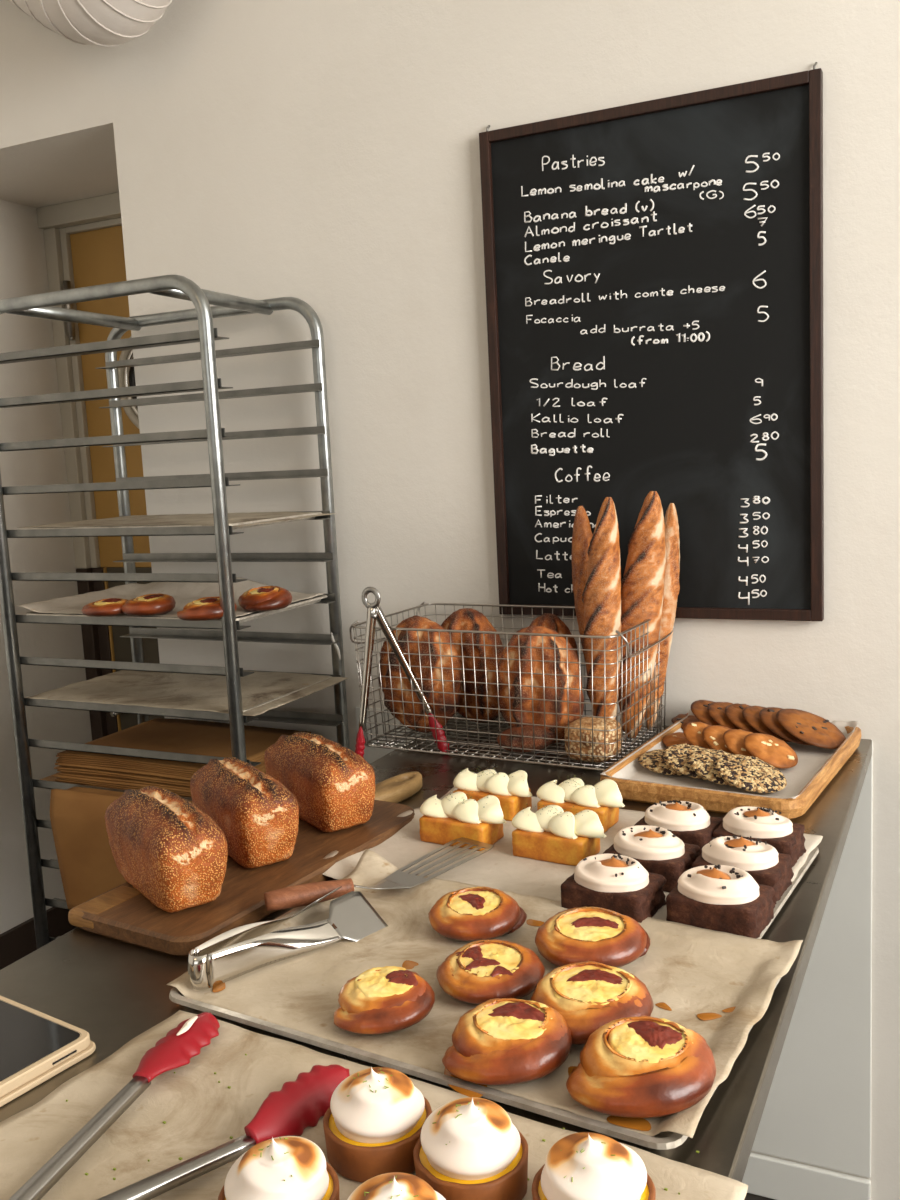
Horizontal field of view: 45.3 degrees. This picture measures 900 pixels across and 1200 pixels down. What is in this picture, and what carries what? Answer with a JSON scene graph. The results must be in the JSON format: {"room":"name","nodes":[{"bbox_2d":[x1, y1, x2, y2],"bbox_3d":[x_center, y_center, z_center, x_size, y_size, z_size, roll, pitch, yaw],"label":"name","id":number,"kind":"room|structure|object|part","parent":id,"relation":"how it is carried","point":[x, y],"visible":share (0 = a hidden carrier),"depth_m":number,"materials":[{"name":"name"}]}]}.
{"room":"shop","nodes":[
{"label":"shop","id":0,"kind":"room"},
{"bbox_2d":[0,200,91,933],"bbox_3d":[-2.209,-0.136,1.171,0.200,3.000,4.990,1,9,26],"label":"wall","id":1,"kind":"structure","parent":0,"point":[23,267],"depth_m":3.06,"materials":[{"name":"paint"}]},
{"bbox_2d":[0,907,76,969],"bbox_3d":[-2.043,1.271,1.316,0.015,0.160,4.590,1,9,26],"label":"baseboard","id":2,"kind":"structure","parent":1,"relation":"attached to","point":[19,941],"depth_m":3.05,"materials":[{"name":"brown"}]},
{"bbox_2d":[0,0,899,1199],"bbox_3d":[0.950,-0.406,2.013,4.755,3.000,0.690,1,9,26],"label":"wall","id":3,"kind":"structure","parent":0,"point":[324,154],"depth_m":2.11,"materials":[{"name":"paint"}]},
{"bbox_2d":[36,192,163,740],"bbox_3d":[-0.774,-0.043,3.082,0.730,2.161,0.095,1,9,26],"label":"door","id":4,"kind":"structure","parent":3,"relation":"in","point":[84,246],"depth_m":3.12,"materials":[{"name":"yellow paint"}]},
{"bbox_3d":[-1.113,-0.578,3.151,0.045,0.975,0.032,1,9,26],"label":"frame","id":5,"kind":"part","parent":4,"relation":"part of","materials":[{"name":"beige paint"}]},
{"bbox_3d":[-1.076,-0.579,3.148,0.023,0.975,0.025,1,9,26],"label":"frame","id":6,"kind":"part","parent":4,"relation":"part of","materials":[{"name":"beige paint"}]},
{"bbox_3d":[-1.062,0.464,3.293,0.045,1.130,0.032,1,9,26],"label":"frame","id":7,"kind":"part","parent":4,"relation":"part of","materials":[{"name":"brown"}]},
{"bbox_3d":[-0.796,-1.048,2.937,0.652,0.017,0.025,1,9,26],"label":"frame","id":8,"kind":"part","parent":4,"relation":"part of","materials":[{"name":"beige paint"}]},
{"bbox_3d":[-0.990,0.333,3.224,0.020,0.019,0.055,1,9,26],"label":"handle","id":9,"kind":"part","parent":4,"relation":"part of","materials":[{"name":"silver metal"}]},
{"bbox_3d":[-0.796,-0.611,3.002,0.240,0.240,0.001,1,9,26],"label":"porthole pane","id":10,"kind":"part","parent":4,"relation":"part of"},
{"bbox_2d":[355,707,872,1177],"bbox_3d":[0.280,0.634,2.113,1.020,0.810,0.006,1,9,26],"label":"panel","id":11,"kind":"object","parent":3,"relation":"attached to","point":[817,1111],"depth_m":1.94,"materials":[{"name":"grey paint"}]},
{"bbox_2d":[479,62,823,620],"bbox_3d":[0.345,-0.416,1.904,0.595,0.904,0.021,1,9,26],"label":"chalkboard","id":12,"kind":"object","parent":3,"relation":"attached to","point":[654,268],"visible":0.91,"depth_m":1.88,"materials":[{"name":"black wood"}]},
{"bbox_3d":[0.086,-0.413,2.030,0.019,0.888,0.021,1,9,26],"label":"frame rail","id":13,"kind":"part","parent":12,"relation":"part of","materials":[{"name":"brown wood"}]},
{"bbox_3d":[0.325,-0.839,1.846,0.557,0.019,0.021,1,9,26],"label":"frame rail","id":14,"kind":"part","parent":12,"relation":"part of","materials":[{"name":"brown wood"}]},
{"bbox_3d":[0.367,0.021,1.963,0.557,0.019,0.021,1,9,26],"label":"frame rail","id":15,"kind":"part","parent":12,"relation":"part of","materials":[{"name":"brown wood"}]},
{"bbox_3d":[0.605,-0.405,1.780,0.019,0.888,0.021,1,9,26],"label":"frame rail","id":16,"kind":"part","parent":12,"relation":"part of","materials":[{"name":"brown wood"}]},
{"bbox_2d":[742,1152,870,1199],"bbox_3d":[0.301,1.080,2.171,1.020,0.080,0.012,1,9,26],"label":"baseboard","id":17,"kind":"structure","parent":3,"relation":"attached to","point":[765,1176],"depth_m":2.00,"materials":[{"name":"grey paint"}]},
{"bbox_2d":[744,1193,774,1199],"bbox_3d":[0.030,1.426,0.394,4.955,0.100,5.090,1,9,26],"label":"floor","id":18,"kind":"structure","parent":0,"point":[749,1196],"depth_m":2.03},
{"bbox_2d":[0,275,349,948],"bbox_3d":[-0.541,0.277,2.204,0.625,1.742,0.375,1,9,26],"label":"rack","id":19,"kind":"object","parent":18,"relation":"on","point":[41,305],"depth_m":2.10,"materials":[{"name":"grey"}]},
{"bbox_2d":[40,775,191,797],"bbox_3d":[-0.542,0.350,2.216,0.510,0.004,0.310,1,9,26],"label":"board","id":20,"kind":"object","parent":19,"relation":"on","point":[49,778],"visible":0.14,"depth_m":2.19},
{"bbox_2d":[51,718,310,796],"bbox_3d":[-0.542,0.317,2.211,0.438,0.061,0.301,1,9,26],"label":"paper stack","id":21,"kind":"object","parent":20,"relation":"on","point":[186,736],"visible":0.61,"depth_m":2.15,"materials":[{"name":"paper"}]},
{"bbox_2d":[50,784,192,908],"bbox_3d":[-0.564,0.471,2.084,0.372,0.231,0.188,1,9,26],"label":"sheet","id":22,"kind":"object","parent":19,"relation":"hanging from","point":[88,868],"visible":0.31,"depth_m":2.05,"materials":[{"name":"brown paper"}]},
{"bbox_2d":[17,512,321,529],"bbox_3d":[-0.553,-0.153,2.141,0.520,0.012,0.322,1,9,26],"label":"baking tray","id":23,"kind":"object","parent":19,"relation":"in","point":[311,513],"visible":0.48,"depth_m":2.03,"materials":[{"name":"metal"}]},
{"bbox_2d":[18,512,336,527],"bbox_3d":[-0.535,-0.158,2.132,0.535,0.008,0.330,1,9,26],"label":"sheet","id":24,"kind":"object","parent":23,"relation":"on","point":[189,519],"visible":0.91,"depth_m":2.11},
{"bbox_2d":[26,594,326,622],"bbox_3d":[-0.545,0.014,2.164,0.520,0.012,0.322,1,9,26],"label":"baking tray","id":25,"kind":"object","parent":19,"relation":"on","point":[300,603],"visible":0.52,"depth_m":2.07,"materials":[{"name":"metal"}]},
{"bbox_2d":[19,577,323,616],"bbox_3d":[-0.556,-0.012,2.165,0.526,0.037,0.320,1,9,26],"label":"sheet","id":26,"kind":"object","parent":25,"relation":"on","point":[183,593],"visible":0.38,"depth_m":2.25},
{"bbox_2d":[82,598,127,616],"bbox_3d":[-0.643,0.012,2.033,0.101,0.029,0.100,-10,11,-43],"label":"bun","id":27,"kind":"object","parent":26,"relation":"on","point":[109,607],"visible":0.86,"depth_m":2.00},
{"bbox_2d":[121,594,175,615],"bbox_3d":[-0.564,0.008,2.014,0.105,0.035,0.096,1,9,26],"label":"bun","id":28,"kind":"object","parent":26,"relation":"on","point":[149,604],"visible":1,"depth_m":1.98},
{"bbox_2d":[177,597,236,620],"bbox_3d":[-0.432,0.015,1.917,0.104,0.035,0.099,1,9,26],"label":"bun","id":29,"kind":"object","parent":26,"relation":"on","point":[205,608],"visible":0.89,"depth_m":1.88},
{"bbox_2d":[238,586,291,611],"bbox_3d":[-0.344,-0.004,2.004,0.106,0.040,0.098,1,9,26],"label":"bun","id":30,"kind":"object","parent":26,"relation":"on","point":[264,598],"visible":1,"depth_m":1.97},
{"bbox_2d":[63,675,331,710],"bbox_3d":[-0.537,0.180,2.186,0.520,0.012,0.322,1,9,26],"label":"baking tray","id":31,"kind":"object","parent":19,"relation":"in","point":[329,676],"visible":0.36,"depth_m":2.06,"materials":[{"name":"metal"}]},
{"bbox_2d":[26,670,347,715],"bbox_3d":[-0.524,0.176,2.168,0.553,0.006,0.334,1,9,26],"label":"sheet","id":32,"kind":"object","parent":31,"relation":"on","point":[201,692],"visible":0.82,"depth_m":2.14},
{"bbox_3d":[-0.468,0.208,2.354,0.560,1.652,0.025,1,9,26],"label":"tube frame","id":33,"kind":"part","parent":19,"relation":"part of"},
{"bbox_3d":[-0.237,0.088,2.208,0.010,0.068,0.041,-7,9,-30],"label":"tape strip","id":34,"kind":"part","parent":19,"relation":"part of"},
{"bbox_2d":[0,714,871,1181],"bbox_3d":[-0.113,0.843,1.017,0.770,0.900,2.342,1,9,26],"label":"countertop","id":35,"kind":"structure","parent":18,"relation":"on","point":[115,991],"depth_m":1.10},
{"bbox_2d":[0,996,95,1106],"bbox_3d":[-0.462,0.410,0.916,0.184,0.016,0.256,3,9,34],"label":"tablet","id":36,"kind":"object","parent":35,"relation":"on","point":[36,1046],"visible":1,"depth_m":0.95,"materials":[{"name":"beige"}]},
{"bbox_2d":[68,771,422,955],"bbox_3d":[-0.195,0.324,1.438,0.196,0.022,0.614,2,9,32],"label":"cutting board","id":37,"kind":"object","parent":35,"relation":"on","point":[123,913],"visible":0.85,"depth_m":1.26,"materials":[{"name":"brown wood"}]},
{"bbox_2d":[105,786,227,912],"bbox_3d":[-0.336,0.284,1.267,0.087,0.115,0.204,-8,9,-35],"label":"loaf","id":38,"kind":"object","parent":37,"relation":"on","point":[162,844],"visible":1,"depth_m":1.20,"materials":[{"name":"food"}]},
{"bbox_2d":[190,757,298,867],"bbox_3d":[-0.266,0.267,1.386,0.086,0.112,0.200,-8,9,-33],"label":"loaf","id":39,"kind":"object","parent":37,"relation":"on","point":[257,815],"visible":0.8,"depth_m":1.32,"materials":[{"name":"food"}]},
{"bbox_2d":[264,732,374,831],"bbox_3d":[-0.183,0.246,1.502,0.088,0.112,0.202,-8,9,-34],"label":"loaf","id":40,"kind":"object","parent":37,"relation":"on","point":[332,785],"visible":0.88,"depth_m":1.44,"materials":[{"name":"food"}]},
{"bbox_3d":[-0.088,0.290,1.641,0.052,0.020,0.150,2,9,32],"label":"handle","id":41,"kind":"part","parent":37,"relation":"part of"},
{"bbox_2d":[169,978,780,1149],"bbox_3d":[0.025,0.370,1.042,0.516,0.013,0.325,2,9,31],"label":"baking tray","id":42,"kind":"object","parent":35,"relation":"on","point":[665,1140],"visible":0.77,"depth_m":0.88,"materials":[{"name":"metal"}]},
{"bbox_2d":[166,849,802,1137],"bbox_3d":[0.031,0.352,1.044,0.528,0.028,0.355,2,9,31],"label":"sheet","id":43,"kind":"object","parent":42,"relation":"on","point":[717,985],"visible":0.49,"depth_m":1.04,"materials":[{"name":"beige"}]},
{"bbox_2d":[188,886,387,989],"bbox_3d":[-0.158,0.349,1.111,0.120,0.044,0.218,1,9,26],"label":"serving tongs","id":44,"kind":"object","parent":43,"relation":"on","point":[236,952],"visible":0.99,"depth_m":1.10,"materials":[{"name":"silver metal"}]},
{"bbox_3d":[-0.209,0.346,1.113,0.022,0.035,0.144,2,9,31],"label":"arm","id":45,"kind":"part","parent":44,"relation":"part of","materials":[{"name":"silver metal"}]},
{"bbox_3d":[-0.175,0.348,1.089,0.152,0.034,0.023,-10,10,-41],"label":"arm","id":46,"kind":"part","parent":44,"relation":"part of","materials":[{"name":"silver metal"}]},
{"bbox_3d":[-0.155,0.338,1.192,0.051,0.040,0.060,4,10,41],"label":"blade","id":47,"kind":"part","parent":44,"relation":"part of","materials":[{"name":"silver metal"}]},
{"bbox_3d":[-0.102,0.343,1.159,0.051,0.037,0.060,4,10,41],"label":"blade","id":48,"kind":"part","parent":44,"relation":"part of","materials":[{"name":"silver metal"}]},
{"bbox_2d":[264,837,493,910],"bbox_3d":[-0.073,0.317,1.265,0.306,0.026,0.072,-9,10,-40],"label":"slotted spatula","id":49,"kind":"object","parent":43,"relation":"on","point":[301,895],"visible":0.98,"depth_m":1.24,"materials":[{"name":"grey metal"}]},
{"bbox_3d":[-0.014,0.318,1.311,0.061,0.005,0.152,4,10,41],"label":"slotted blade","id":50,"kind":"part","parent":49,"relation":"part of","materials":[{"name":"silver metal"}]},
{"bbox_2d":[333,966,434,1033],"bbox_3d":[-0.059,0.359,0.973,0.091,0.036,0.086,-3,8,0],"label":"bun","id":51,"kind":"object","parent":43,"relation":"on","point":[379,1000],"visible":1,"depth_m":0.96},
{"bbox_2d":[428,886,526,940],"bbox_3d":[0.029,0.332,1.146,0.105,0.034,0.093,-3,8,0],"label":"bun","id":52,"kind":"object","parent":43,"relation":"on","point":[477,913],"visible":1,"depth_m":1.12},
{"bbox_2d":[436,939,544,1003],"bbox_3d":[0.038,0.350,1.020,0.103,0.031,0.098,-3,8,0],"label":"bun","id":53,"kind":"object","parent":43,"relation":"on","point":[480,971],"visible":0.98,"depth_m":1.00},
{"bbox_2d":[442,998,571,1085],"bbox_3d":[0.047,0.363,0.893,0.108,0.039,0.097,-3,8,0],"label":"bun","id":54,"kind":"object","parent":43,"relation":"on","point":[498,1041],"visible":1,"depth_m":0.87,"materials":[{"name":"food"}]},
{"bbox_2d":[530,961,653,1044],"bbox_3d":[0.119,0.352,0.948,0.118,0.038,0.104,-3,8,0],"label":"bun","id":55,"kind":"object","parent":43,"relation":"on","point":[589,995],"visible":0.77,"depth_m":0.93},
{"bbox_2d":[535,907,649,967],"bbox_3d":[0.142,0.335,1.074,0.116,0.037,0.102,-3,8,0],"label":"bun","id":56,"kind":"object","parent":43,"relation":"on","point":[579,934],"visible":0.95,"depth_m":1.05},
{"bbox_2d":[566,1015,715,1117],"bbox_3d":[0.148,0.362,0.844,0.118,0.043,0.102,-3,8,0],"label":"bun","id":57,"kind":"object","parent":43,"relation":"on","point":[643,1066],"visible":1,"depth_m":0.82,"materials":[{"name":"food"}]},
{"bbox_2d":[349,602,673,770],"bbox_3d":[0.110,0.138,1.917,0.522,0.229,0.288,1,9,29],"label":"wire basket","id":58,"kind":"object","parent":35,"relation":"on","point":[407,735],"visible":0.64,"depth_m":1.81,"materials":[{"name":"grey"}]},
{"bbox_3d":[-0.114,0.045,2.025,0.021,0.052,0.248,1,9,29],"label":"bail handle","id":59,"kind":"part","parent":58,"relation":"part of","materials":[{"name":"silver metal"}]},
{"bbox_2d":[355,587,448,757],"bbox_3d":[-0.092,0.132,1.855,0.170,0.317,0.028,-2,8,8],"label":"tongs","id":60,"kind":"object","parent":58,"relation":"hanging from","point":[374,611],"visible":0.81,"depth_m":1.85,"materials":[{"name":"grey metal"}]},
{"bbox_3d":[-0.141,0.117,1.860,0.046,0.222,0.011,0,8,19],"label":"arm","id":61,"kind":"part","parent":60,"relation":"part of","materials":[{"name":"silver metal"}]},
{"bbox_3d":[-0.082,0.103,1.852,0.103,0.204,0.013,-3,8,2],"label":"arm","id":62,"kind":"part","parent":60,"relation":"part of","materials":[{"name":"silver metal"}]},
{"bbox_2d":[379,615,461,732],"bbox_3d":[-0.055,0.134,1.937,0.176,0.215,0.096,2,9,31],"label":"loaf","id":63,"kind":"object","parent":58,"relation":"in","point":[415,621],"visible":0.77,"depth_m":1.89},
{"bbox_2d":[441,608,503,722],"bbox_3d":[0.040,0.122,1.995,0.141,0.217,0.092,0,8,22],"label":"loaf","id":64,"kind":"object","parent":58,"relation":"in","point":[469,619],"visible":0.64,"depth_m":1.96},
{"bbox_2d":[496,725,555,751],"bbox_3d":[0.127,0.232,1.802,0.101,0.045,0.064,0,8,18],"label":"roll","id":65,"kind":"object","parent":58,"relation":"in","point":[528,729],"visible":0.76,"depth_m":1.78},
{"bbox_2d":[497,625,583,744],"bbox_3d":[0.152,0.145,1.817,0.143,0.207,0.104,-1,8,16],"label":"loaf","id":66,"kind":"object","parent":58,"relation":"in","point":[524,640],"visible":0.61,"depth_m":1.78,"materials":[{"name":"food"}]},
{"bbox_2d":[530,613,580,674],"bbox_3d":[0.182,0.126,1.943,0.110,0.208,0.085,1,8,24],"label":"loaf","id":67,"kind":"object","parent":58,"relation":"in","point":[548,620],"visible":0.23,"depth_m":1.91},
{"bbox_2d":[572,506,592,662],"bbox_3d":[0.254,0.033,1.910,0.075,0.399,0.057,2,9,31],"label":"baguette","id":68,"kind":"object","parent":58,"relation":"in","point":[582,536],"visible":0.39,"depth_m":1.89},
{"bbox_2d":[564,717,622,762],"bbox_3d":[0.234,0.226,1.757,0.084,0.063,0.081,2,9,34],"label":"loaf","id":69,"kind":"object","parent":58,"relation":"in","point":[586,722],"visible":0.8,"depth_m":1.73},
{"bbox_2d":[582,497,620,719],"bbox_3d":[0.257,0.036,1.821,0.063,0.417,0.078,4,10,42],"label":"baguette","id":70,"kind":"object","parent":58,"relation":"in","point":[601,595],"visible":0.81,"depth_m":1.80,"materials":[{"name":"food"}]},
{"bbox_2d":[618,491,665,737],"bbox_3d":[0.324,0.027,1.847,0.093,0.423,0.078,-8,9,-33],"label":"baguette","id":71,"kind":"object","parent":58,"relation":"in","point":[642,583],"visible":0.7,"depth_m":1.81,"materials":[{"name":"food"}]},
{"bbox_3d":[0.326,0.056,1.785,0.021,0.052,0.248,1,9,29],"label":"bail handle","id":72,"kind":"part","parent":58,"relation":"part of","materials":[{"name":"silver metal"}]},
{"bbox_2d":[645,503,679,729],"bbox_3d":[0.370,0.031,1.890,0.070,0.398,0.048,-2,8,8],"label":"baguette","id":73,"kind":"object","parent":58,"relation":"in","point":[671,584],"visible":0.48,"depth_m":1.87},
{"bbox_2d":[600,717,860,819],"bbox_3d":[0.453,0.251,1.699,0.300,0.033,0.440,2,9,32],"label":"wooden tray","id":74,"kind":"object","parent":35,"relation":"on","point":[637,791],"visible":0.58,"depth_m":1.53,"materials":[{"name":"brown wood"}]},
{"bbox_2d":[601,709,858,798],"bbox_3d":[0.452,0.239,1.697,0.284,0.031,0.422,2,9,32],"label":"liner","id":75,"kind":"object","parent":74,"relation":"on","point":[811,759],"visible":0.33,"depth_m":1.64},
{"bbox_2d":[638,749,685,775],"bbox_3d":[0.345,0.251,1.675,0.102,0.020,0.103,-10,10,-42],"label":"cookie","id":76,"kind":"object","parent":75,"relation":"on","point":[653,760],"visible":0.34,"depth_m":1.66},
{"bbox_2d":[662,732,691,746],"bbox_3d":[0.394,0.235,1.783,0.085,0.018,0.086,2,9,32],"label":"cookie","id":77,"kind":"object","parent":75,"relation":"on","point":[679,737],"visible":0.21,"depth_m":1.78,"materials":[{"name":"brown food"}]},
{"bbox_2d":[663,743,706,779],"bbox_3d":[0.375,0.245,1.636,0.102,0.036,0.100,-2,8,3],"label":"cookie","id":78,"kind":"object","parent":75,"relation":"on","point":[676,756],"visible":0.31,"depth_m":1.63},
{"bbox_2d":[671,713,700,728],"bbox_3d":[0.444,0.216,1.897,0.105,0.019,0.105,-9,10,-40],"label":"cookie","id":79,"kind":"object","parent":75,"relation":"on","point":[690,718],"visible":0.23,"depth_m":1.90,"materials":[{"name":"brown food"}]},
{"bbox_2d":[683,722,711,748],"bbox_3d":[0.419,0.224,1.750,0.078,0.042,0.084,1,8,24],"label":"cookie","id":80,"kind":"object","parent":75,"relation":"on","point":[692,731],"visible":0.41,"depth_m":1.74,"materials":[{"name":"brown food"}]},
{"bbox_2d":[691,700,718,725],"bbox_3d":[0.468,0.202,1.871,0.097,0.047,0.104,0,8,23],"label":"cookie","id":81,"kind":"object","parent":75,"relation":"on","point":[699,707],"visible":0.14,"depth_m":1.86,"materials":[{"name":"brown food"}]},
{"bbox_2d":[687,749,734,786],"bbox_3d":[0.405,0.248,1.599,0.103,0.035,0.099,-8,9,-34],"label":"cookie","id":82,"kind":"object","parent":75,"relation":"on","point":[702,762],"visible":0.4,"depth_m":1.59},
{"bbox_2d":[702,725,733,754],"bbox_3d":[0.444,0.227,1.719,0.085,0.041,0.078,-8,9,-31],"label":"cookie","id":83,"kind":"object","parent":75,"relation":"on","point":[712,735],"visible":0.31,"depth_m":1.71,"materials":[{"name":"brown food"}]},
{"bbox_2d":[707,702,738,728],"bbox_3d":[0.492,0.204,1.849,0.097,0.046,0.104,0,8,23],"label":"cookie","id":84,"kind":"object","parent":75,"relation":"on","point":[716,710],"visible":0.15,"depth_m":1.84,"materials":[{"name":"brown food"}]},
{"bbox_2d":[723,729,752,756],"bbox_3d":[0.469,0.229,1.688,0.082,0.040,0.080,-3,8,-1],"label":"cookie","id":85,"kind":"object","parent":75,"relation":"on","point":[733,739],"visible":0.29,"depth_m":1.68,"materials":[{"name":"brown food"}]},
{"bbox_2d":[725,703,759,732],"bbox_3d":[0.516,0.205,1.826,0.099,0.047,0.104,0,8,20],"label":"cookie","id":86,"kind":"object","parent":75,"relation":"on","point":[733,712],"visible":0.3,"depth_m":1.81,"materials":[{"name":"brown food"}]},
{"bbox_2d":[714,754,786,792],"bbox_3d":[0.435,0.251,1.561,0.102,0.036,0.101,-2,8,3],"label":"cookie","id":87,"kind":"object","parent":75,"relation":"on","point":[748,773],"visible":1,"depth_m":1.55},
{"bbox_2d":[742,706,790,741],"bbox_3d":[0.541,0.207,1.804,0.097,0.046,0.107,4,10,39],"label":"cookie","id":88,"kind":"object","parent":75,"relation":"on","point":[750,713],"visible":0.27,"depth_m":1.79,"materials":[{"name":"brown food"}]},
{"bbox_2d":[744,733,797,768],"bbox_3d":[0.493,0.231,1.658,0.086,0.041,0.077,-10,10,-41],"label":"cookie","id":89,"kind":"object","parent":75,"relation":"on","point":[770,749],"visible":1,"depth_m":1.65,"materials":[{"name":"brown food"}]},
{"bbox_2d":[759,707,812,745],"bbox_3d":[0.565,0.208,1.780,0.102,0.049,0.112,4,10,39],"label":"cookie","id":90,"kind":"object","parent":75,"relation":"on","point":[767,715],"visible":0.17,"depth_m":1.76,"materials":[{"name":"brown food"}]},
{"bbox_2d":[776,709,845,748],"bbox_3d":[0.589,0.210,1.758,0.115,0.049,0.107,-8,9,-32],"label":"cookie","id":91,"kind":"object","parent":75,"relation":"on","point":[812,729],"visible":1,"depth_m":1.75,"materials":[{"name":"brown food"}]},
{"bbox_2d":[757,846,818,938],"bbox_3d":[0.159,0.325,1.345,0.520,0.010,0.325,2,9,31],"label":"baking tray","id":92,"kind":"object","parent":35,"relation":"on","point":[815,851],"visible":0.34,"depth_m":1.23,"materials":[{"name":"metal"}]},
{"bbox_2d":[323,786,822,919],"bbox_3d":[0.150,0.313,1.347,0.534,0.013,0.379,2,9,31],"label":"sheet","id":93,"kind":"object","parent":92,"relation":"on","point":[497,868],"visible":0.28,"depth_m":1.34,"materials":[{"name":"paper"}]},
{"bbox_2d":[419,791,506,850],"bbox_3d":[0.019,0.285,1.417,0.125,0.060,0.072,2,9,31],"label":"cake","id":94,"kind":"object","parent":93,"relation":"on","point":[452,817],"visible":0.97,"depth_m":1.40,"materials":[{"name":"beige food"}]},
{"bbox_2d":[453,766,531,820],"bbox_3d":[0.064,0.269,1.524,0.124,0.060,0.068,2,9,31],"label":"cake","id":95,"kind":"object","parent":93,"relation":"on","point":[513,793],"visible":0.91,"depth_m":1.50,"materials":[{"name":"beige food"}]},
{"bbox_2d":[512,802,606,865],"bbox_3d":[0.139,0.289,1.350,0.124,0.059,0.066,2,9,31],"label":"cake","id":96,"kind":"object","parent":93,"relation":"on","point":[550,834],"visible":1,"depth_m":1.33,"materials":[{"name":"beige food"}]},
{"bbox_2d":[537,772,624,832],"bbox_3d":[0.179,0.272,1.458,0.124,0.061,0.069,2,9,31],"label":"cake","id":97,"kind":"object","parent":93,"relation":"on","point":[604,798],"visible":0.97,"depth_m":1.44,"materials":[{"name":"beige food"}]},
{"bbox_2d":[561,854,666,922],"bbox_3d":[0.179,0.310,1.181,0.098,0.058,0.073,2,9,32],"label":"chocolate cake","id":98,"kind":"object","parent":93,"relation":"on","point":[618,883],"visible":0.97,"depth_m":1.16,"materials":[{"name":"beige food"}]},
{"bbox_2d":[603,825,699,892],"bbox_3d":[0.236,0.296,1.264,0.097,0.058,0.073,2,9,32],"label":"chocolate cake","id":99,"kind":"object","parent":93,"relation":"on","point":[659,851],"visible":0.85,"depth_m":1.24,"materials":[{"name":"beige food"}]},
{"bbox_2d":[634,800,722,855],"bbox_3d":[0.288,0.282,1.351,0.098,0.058,0.073,2,9,32],"label":"chocolate cake","id":100,"kind":"object","parent":93,"relation":"on","point":[690,822],"visible":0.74,"depth_m":1.33,"materials":[{"name":"beige food"}]},
{"bbox_2d":[666,865,774,938],"bbox_3d":[0.285,0.311,1.136,0.097,0.058,0.073,2,9,32],"label":"chocolate cake","id":101,"kind":"object","parent":93,"relation":"on","point":[723,898],"visible":1,"depth_m":1.11,"materials":[{"name":"beige food"}]},
{"bbox_2d":[692,835,793,903],"bbox_3d":[0.332,0.297,1.221,0.097,0.058,0.073,2,9,32],"label":"chocolate cake","id":102,"kind":"object","parent":93,"relation":"on","point":[762,861],"visible":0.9,"depth_m":1.20,"materials":[{"name":"beige food"}]},
{"bbox_2d":[713,806,805,867],"bbox_3d":[0.377,0.282,1.314,0.097,0.058,0.073,2,9,32],"label":"chocolate cake","id":103,"kind":"object","parent":93,"relation":"on","point":[787,837],"visible":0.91,"depth_m":1.29,"materials":[{"name":"beige food"}]},
{"bbox_3d":[-0.107,0.421,0.737,0.530,0.009,0.325,2,9,31],"label":"baking tray","id":104,"kind":"object","parent":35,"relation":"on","visible":0},
{"bbox_2d":[0,1010,747,1199],"bbox_3d":[-0.109,0.414,0.737,0.540,0.004,0.329,2,9,31],"label":"sheet","id":105,"kind":"object","parent":104,"relation":"on","point":[201,1114],"visible":0.51,"depth_m":0.84,"materials":[{"name":"paper"}]},
{"bbox_2d":[8,1012,349,1199],"bbox_3d":[-0.226,0.402,0.781,0.194,0.028,0.370,1,9,26],"label":"tongs","id":106,"kind":"object","parent":105,"relation":"on","point":[300,1104],"visible":0.92,"depth_m":0.81,"materials":[{"name":"red metal"}]},
{"bbox_3d":[-0.282,0.406,0.774,0.017,0.008,0.223,0,8,17],"label":"arm","id":107,"kind":"part","parent":106,"relation":"part of","materials":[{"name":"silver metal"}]},
{"bbox_3d":[-0.229,0.409,0.731,0.213,0.008,0.017,-8,10,-36],"label":"arm","id":108,"kind":"part","parent":106,"relation":"part of","materials":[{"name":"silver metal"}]},
{"bbox_2d":[218,1136,339,1199],"bbox_3d":[-0.113,0.385,0.713,0.079,0.067,0.079,-5,8,-14],"label":"tart","id":109,"kind":"object","parent":105,"relation":"on","point":[284,1167],"visible":1,"depth_m":0.70,"materials":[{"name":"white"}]},
{"bbox_2d":[323,1067,431,1182],"bbox_3d":[-0.053,0.372,0.789,0.080,0.067,0.080,-5,8,-13],"label":"tart","id":110,"kind":"object","parent":105,"relation":"on","point":[375,1117],"visible":0.99,"depth_m":0.76,"materials":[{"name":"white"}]},
{"bbox_2d":[66,1054,698,1194],"bbox_3d":[-0.065,0.400,0.834,0.499,0.001,0.164,-2,8,7],"label":"crumbs","id":111,"kind":"object","parent":105,"relation":"on","point":[229,1087],"visible":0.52,"depth_m":0.79,"materials":[{"name":"brown"}]},
{"bbox_2d":[347,1172,445,1199],"bbox_3d":[-0.034,0.387,0.669,0.079,0.067,0.079,-4,8,-9],"label":"tart","id":112,"kind":"object","parent":105,"relation":"on","point":[394,1185],"visible":1,"depth_m":0.67,"materials":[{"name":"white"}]},
{"bbox_2d":[413,1097,527,1199],"bbox_3d":[0.014,0.374,0.745,0.080,0.067,0.080,1,9,26],"label":"tart","id":113,"kind":"object","parent":105,"relation":"on","point":[469,1148],"visible":1,"depth_m":0.72,"materials":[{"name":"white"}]},
{"bbox_2d":[532,1132,655,1199],"bbox_3d":[0.093,0.377,0.700,0.080,0.067,0.079,2,9,33],"label":"tart","id":114,"kind":"object","parent":105,"relation":"on","point":[582,1165],"visible":1,"depth_m":0.69,"materials":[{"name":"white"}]},
{"bbox_3d":[-0.121,-1.642,-0.023,4.955,0.100,5.090,1,9,26],"label":"ceiling","id":115,"kind":"structure","parent":0,"visible":0},
{"bbox_2d":[7,0,171,46],"bbox_3d":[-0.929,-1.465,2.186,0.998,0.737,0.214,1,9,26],"label":"pendant lamp","id":116,"kind":"object","parent":115,"relation":"attached to","point":[107,23],"visible":1,"depth_m":2.08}
]}

